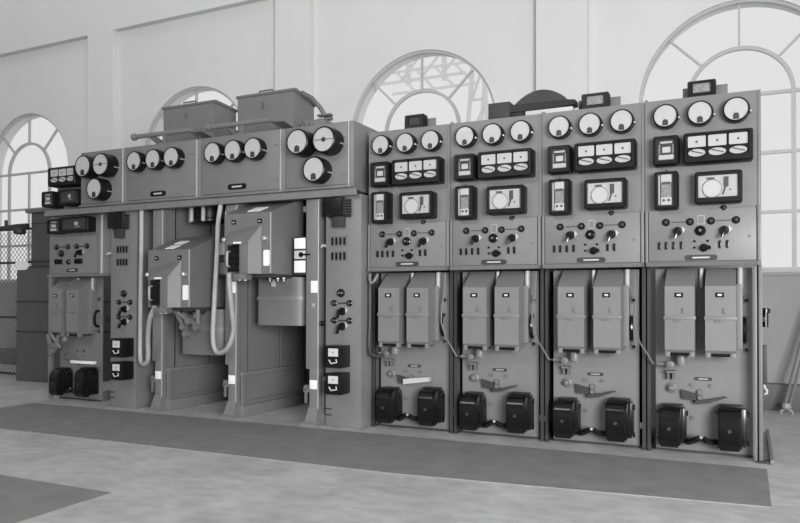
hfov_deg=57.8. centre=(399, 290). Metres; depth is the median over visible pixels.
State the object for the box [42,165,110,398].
control panel
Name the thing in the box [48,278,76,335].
hood
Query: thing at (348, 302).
lamp
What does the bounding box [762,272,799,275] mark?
trim
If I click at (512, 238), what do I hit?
switch
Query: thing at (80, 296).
hood
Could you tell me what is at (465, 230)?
lamp
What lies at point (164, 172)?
meter box
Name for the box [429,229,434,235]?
lamp
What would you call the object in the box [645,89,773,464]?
control panel
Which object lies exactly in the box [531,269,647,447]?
panel
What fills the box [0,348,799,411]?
baseboard
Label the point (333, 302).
lamp
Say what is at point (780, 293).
trim
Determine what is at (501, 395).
panel
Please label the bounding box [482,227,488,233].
lamp
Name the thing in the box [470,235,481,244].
switch
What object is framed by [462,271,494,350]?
hood
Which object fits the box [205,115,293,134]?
support rail
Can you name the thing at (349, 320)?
lamp
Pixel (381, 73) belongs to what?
window
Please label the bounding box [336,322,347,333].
switch
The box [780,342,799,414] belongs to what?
rod
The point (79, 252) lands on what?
switch
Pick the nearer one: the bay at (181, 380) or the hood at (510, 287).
the hood at (510, 287)
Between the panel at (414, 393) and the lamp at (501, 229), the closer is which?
the lamp at (501, 229)
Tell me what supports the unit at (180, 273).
in the bay at (181, 380)
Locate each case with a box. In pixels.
[404,114,435,128]
[579,91,620,108]
[683,79,727,97]
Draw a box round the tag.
[15,261,29,269]
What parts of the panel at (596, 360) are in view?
crank plate, lever, pull handle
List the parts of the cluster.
porcelain rod, porcelain rod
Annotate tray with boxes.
[151,307,222,310]
[232,274,301,278]
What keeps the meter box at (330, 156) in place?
on the support post
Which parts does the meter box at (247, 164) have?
door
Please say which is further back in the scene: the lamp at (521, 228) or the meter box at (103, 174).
the meter box at (103, 174)
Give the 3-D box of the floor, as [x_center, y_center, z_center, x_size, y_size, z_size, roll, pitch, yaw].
[-3.558,1.149,4.138,22.000,0.120,11.950,0,-1,26]
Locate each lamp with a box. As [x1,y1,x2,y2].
[331,300,336,305]
[331,317,336,323]
[346,300,352,305]
[346,317,352,323]
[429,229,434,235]
[463,228,469,233]
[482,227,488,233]
[498,226,504,232]
[518,225,524,231]
[557,224,563,229]
[578,223,584,229]
[596,222,603,228]
[618,221,625,227]
[662,219,669,225]
[686,218,693,225]
[707,217,714,224]
[732,216,739,223]
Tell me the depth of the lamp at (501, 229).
5.41 m
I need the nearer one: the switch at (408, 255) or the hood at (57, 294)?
the switch at (408, 255)
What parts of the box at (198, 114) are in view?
lid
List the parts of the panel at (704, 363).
crank plate, lever, pull handle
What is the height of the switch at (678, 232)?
0.087 m
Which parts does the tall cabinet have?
tank, tank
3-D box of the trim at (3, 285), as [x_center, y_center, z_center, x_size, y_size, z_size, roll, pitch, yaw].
[-5.971,0.405,11.533,2.925,1.030,0.012,0,-1,26]
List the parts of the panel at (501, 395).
crank plate, lever, pull handle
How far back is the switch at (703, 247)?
4.79 m
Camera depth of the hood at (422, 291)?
5.66 m
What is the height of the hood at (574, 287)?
0.597 m
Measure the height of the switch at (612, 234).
0.087 m
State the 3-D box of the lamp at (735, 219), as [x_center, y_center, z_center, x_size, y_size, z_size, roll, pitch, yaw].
[2.191,-0.465,4.721,0.050,0.049,0.033,0,-1,26]
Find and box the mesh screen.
[0,227,30,374]
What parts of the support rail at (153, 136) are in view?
arm, arm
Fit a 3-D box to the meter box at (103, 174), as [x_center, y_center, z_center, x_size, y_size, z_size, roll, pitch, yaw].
[-2.768,-1.092,7.356,0.620,0.563,0.892,0,-1,26]
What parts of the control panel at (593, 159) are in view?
post, round knob, label frame, control plate, post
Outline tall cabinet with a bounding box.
[15,208,110,382]
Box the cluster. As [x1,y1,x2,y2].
[188,205,224,224]
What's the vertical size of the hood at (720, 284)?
0.597 m
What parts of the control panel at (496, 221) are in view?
post, round knob, label frame, control plate, post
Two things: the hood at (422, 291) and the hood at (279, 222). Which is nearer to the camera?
the hood at (422, 291)
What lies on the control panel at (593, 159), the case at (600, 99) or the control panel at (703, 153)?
the case at (600, 99)
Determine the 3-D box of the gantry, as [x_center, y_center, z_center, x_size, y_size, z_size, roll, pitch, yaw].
[1.019,-1.971,15.755,3.043,6.404,0.910,0,-1,26]
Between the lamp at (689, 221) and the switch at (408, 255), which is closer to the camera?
the lamp at (689, 221)
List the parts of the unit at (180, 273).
housing lid, oil tank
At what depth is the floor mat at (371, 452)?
4.85 m
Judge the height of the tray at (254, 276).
0.030 m
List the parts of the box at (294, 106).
lid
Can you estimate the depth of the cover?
5.40 m
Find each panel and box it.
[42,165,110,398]
[46,278,109,401]
[367,124,453,432]
[367,272,453,431]
[440,271,544,438]
[450,114,544,440]
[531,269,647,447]
[542,102,646,449]
[633,267,752,457]
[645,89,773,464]
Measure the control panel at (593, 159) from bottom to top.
2.424 m
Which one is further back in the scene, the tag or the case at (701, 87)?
the tag
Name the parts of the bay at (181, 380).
rail, rail moulding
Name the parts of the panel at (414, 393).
crank plate, lever, pull handle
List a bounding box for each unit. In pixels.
[145,236,225,354]
[221,200,305,325]
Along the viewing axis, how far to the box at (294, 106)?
6.74 m
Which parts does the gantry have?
tower leg, tower leg, tower leg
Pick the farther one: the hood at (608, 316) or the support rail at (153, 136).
the support rail at (153, 136)
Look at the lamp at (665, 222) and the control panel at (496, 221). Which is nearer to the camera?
the lamp at (665, 222)
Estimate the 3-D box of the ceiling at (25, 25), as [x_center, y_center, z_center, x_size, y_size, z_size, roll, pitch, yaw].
[-1.593,-4.648,9.448,17.000,1.600,0.100,0,-1,26]
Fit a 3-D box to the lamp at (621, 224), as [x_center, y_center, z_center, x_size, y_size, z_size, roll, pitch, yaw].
[1.542,-0.462,5.032,0.050,0.049,0.033,0,-1,26]
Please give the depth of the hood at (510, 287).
5.34 m
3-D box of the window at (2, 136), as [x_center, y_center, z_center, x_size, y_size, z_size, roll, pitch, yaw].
[-5.944,-1.487,11.611,1.890,2.695,0.060,0,-1,26]
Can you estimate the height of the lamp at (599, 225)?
0.049 m
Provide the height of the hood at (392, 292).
0.597 m
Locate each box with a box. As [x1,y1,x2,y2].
[75,148,152,211]
[124,139,225,210]
[162,100,237,141]
[199,129,305,206]
[236,88,332,132]
[283,120,377,199]
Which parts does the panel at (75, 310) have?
lever, pull handle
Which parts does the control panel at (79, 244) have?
post, round knob, control plate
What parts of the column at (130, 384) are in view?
round knob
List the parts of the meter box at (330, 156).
door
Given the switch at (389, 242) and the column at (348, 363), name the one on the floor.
the column at (348, 363)
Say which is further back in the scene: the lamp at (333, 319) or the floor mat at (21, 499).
the lamp at (333, 319)
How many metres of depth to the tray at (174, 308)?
6.39 m
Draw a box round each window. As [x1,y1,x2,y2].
[0,114,64,281]
[146,87,237,144]
[354,50,493,130]
[639,0,799,272]
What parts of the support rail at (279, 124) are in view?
arm, arm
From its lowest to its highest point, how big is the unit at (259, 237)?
1.095 m
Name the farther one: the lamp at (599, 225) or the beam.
the beam
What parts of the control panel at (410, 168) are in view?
post, round knob, label frame, control plate, post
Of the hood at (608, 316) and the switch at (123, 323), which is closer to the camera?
the hood at (608, 316)
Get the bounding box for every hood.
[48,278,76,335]
[65,278,95,336]
[148,236,224,307]
[224,200,302,274]
[377,273,409,347]
[406,272,437,348]
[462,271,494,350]
[494,271,525,351]
[557,270,590,353]
[592,269,624,354]
[664,268,697,357]
[704,268,736,358]
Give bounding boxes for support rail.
[130,126,212,143]
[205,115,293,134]
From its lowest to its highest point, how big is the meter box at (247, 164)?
0.563 m
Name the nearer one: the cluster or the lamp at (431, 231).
the lamp at (431, 231)
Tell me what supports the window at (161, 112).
in the wall
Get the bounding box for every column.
[106,211,154,408]
[320,194,372,428]
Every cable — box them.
[138,210,156,365]
[211,204,235,354]
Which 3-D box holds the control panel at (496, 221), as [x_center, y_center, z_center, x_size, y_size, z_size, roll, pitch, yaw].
[0.897,-0.097,5.840,0.718,2.424,1.060,0,-1,26]
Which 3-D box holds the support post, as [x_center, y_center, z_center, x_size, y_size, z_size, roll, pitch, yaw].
[-0.553,0.155,6.508,0.280,1.930,1.142,0,-1,26]
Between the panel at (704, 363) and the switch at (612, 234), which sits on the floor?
the panel at (704, 363)
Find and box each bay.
[145,208,227,412]
[218,203,309,419]
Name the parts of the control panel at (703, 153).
post, round knob, label frame, control plate, post, post, post, rod, handle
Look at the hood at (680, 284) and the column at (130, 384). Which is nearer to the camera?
the hood at (680, 284)
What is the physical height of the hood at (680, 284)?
0.597 m
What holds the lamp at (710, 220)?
attached to the control panel at (703, 153)
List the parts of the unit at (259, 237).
housing lid, oil tank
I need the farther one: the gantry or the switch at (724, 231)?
the gantry
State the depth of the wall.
9.12 m
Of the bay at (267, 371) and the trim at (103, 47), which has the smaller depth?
the bay at (267, 371)
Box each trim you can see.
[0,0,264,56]
[0,284,16,347]
[87,30,118,151]
[275,0,313,211]
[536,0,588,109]
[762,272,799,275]
[762,275,799,383]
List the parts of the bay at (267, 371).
rail, rail moulding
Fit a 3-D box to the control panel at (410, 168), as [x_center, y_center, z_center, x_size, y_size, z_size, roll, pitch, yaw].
[0.247,-0.095,6.151,0.718,2.424,1.060,0,-1,26]
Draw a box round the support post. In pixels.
[294,198,325,426]
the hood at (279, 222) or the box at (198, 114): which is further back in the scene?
the box at (198, 114)
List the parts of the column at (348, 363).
opening frame, round knob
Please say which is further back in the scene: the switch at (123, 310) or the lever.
the lever
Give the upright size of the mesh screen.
2.000 m
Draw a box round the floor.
[0,364,799,522]
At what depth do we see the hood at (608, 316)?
5.03 m
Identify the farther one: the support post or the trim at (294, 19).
the trim at (294, 19)
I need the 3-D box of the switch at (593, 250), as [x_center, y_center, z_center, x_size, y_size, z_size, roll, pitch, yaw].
[1.371,-0.285,5.106,0.072,0.054,0.042,0,-1,26]
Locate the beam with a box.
[44,188,360,216]
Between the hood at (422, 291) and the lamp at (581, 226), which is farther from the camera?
the hood at (422, 291)
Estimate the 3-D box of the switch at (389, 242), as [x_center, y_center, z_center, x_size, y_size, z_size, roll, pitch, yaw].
[-0.081,-0.386,5.785,0.080,0.087,0.074,0,-1,26]
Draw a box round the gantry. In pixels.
[381,56,488,121]
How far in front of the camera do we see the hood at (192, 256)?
6.43 m
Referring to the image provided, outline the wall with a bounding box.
[0,0,799,279]
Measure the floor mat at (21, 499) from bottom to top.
0.007 m
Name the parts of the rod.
rod, rod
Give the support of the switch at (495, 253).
attached to the control panel at (496, 221)
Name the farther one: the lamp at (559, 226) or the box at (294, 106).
the box at (294, 106)
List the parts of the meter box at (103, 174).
door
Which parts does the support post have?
guide plate, guide plate, guide plate, rail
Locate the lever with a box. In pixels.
[0,220,29,234]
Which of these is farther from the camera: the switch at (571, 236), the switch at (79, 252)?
the switch at (79, 252)
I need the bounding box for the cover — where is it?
[488,89,577,119]
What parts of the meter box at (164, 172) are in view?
door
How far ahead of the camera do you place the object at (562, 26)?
7.77 m
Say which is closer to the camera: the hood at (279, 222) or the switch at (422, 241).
the switch at (422, 241)
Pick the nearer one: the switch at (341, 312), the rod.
the switch at (341, 312)
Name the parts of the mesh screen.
screen rail, screen rail, screen rail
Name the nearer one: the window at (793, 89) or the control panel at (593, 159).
the control panel at (593, 159)
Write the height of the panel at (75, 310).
1.262 m
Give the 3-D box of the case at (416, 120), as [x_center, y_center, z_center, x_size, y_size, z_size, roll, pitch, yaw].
[0.147,-1.361,5.866,0.278,0.125,0.092,0,-1,26]
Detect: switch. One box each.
[74,249,83,256]
[117,319,128,327]
[118,306,128,314]
[336,307,347,318]
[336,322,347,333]
[385,238,395,247]
[405,252,412,258]
[418,237,428,246]
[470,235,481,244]
[492,250,500,256]
[507,233,518,244]
[566,231,576,241]
[590,247,599,254]
[607,229,618,240]
[673,227,684,238]
[700,244,710,251]
[719,226,731,237]
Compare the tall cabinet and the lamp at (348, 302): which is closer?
the lamp at (348, 302)
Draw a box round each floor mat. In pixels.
[0,403,770,507]
[0,475,110,522]
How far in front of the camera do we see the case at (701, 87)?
4.92 m
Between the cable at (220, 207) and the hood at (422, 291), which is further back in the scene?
the cable at (220, 207)
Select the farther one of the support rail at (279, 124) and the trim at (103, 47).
the trim at (103, 47)
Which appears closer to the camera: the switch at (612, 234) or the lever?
the switch at (612, 234)
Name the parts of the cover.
arch plate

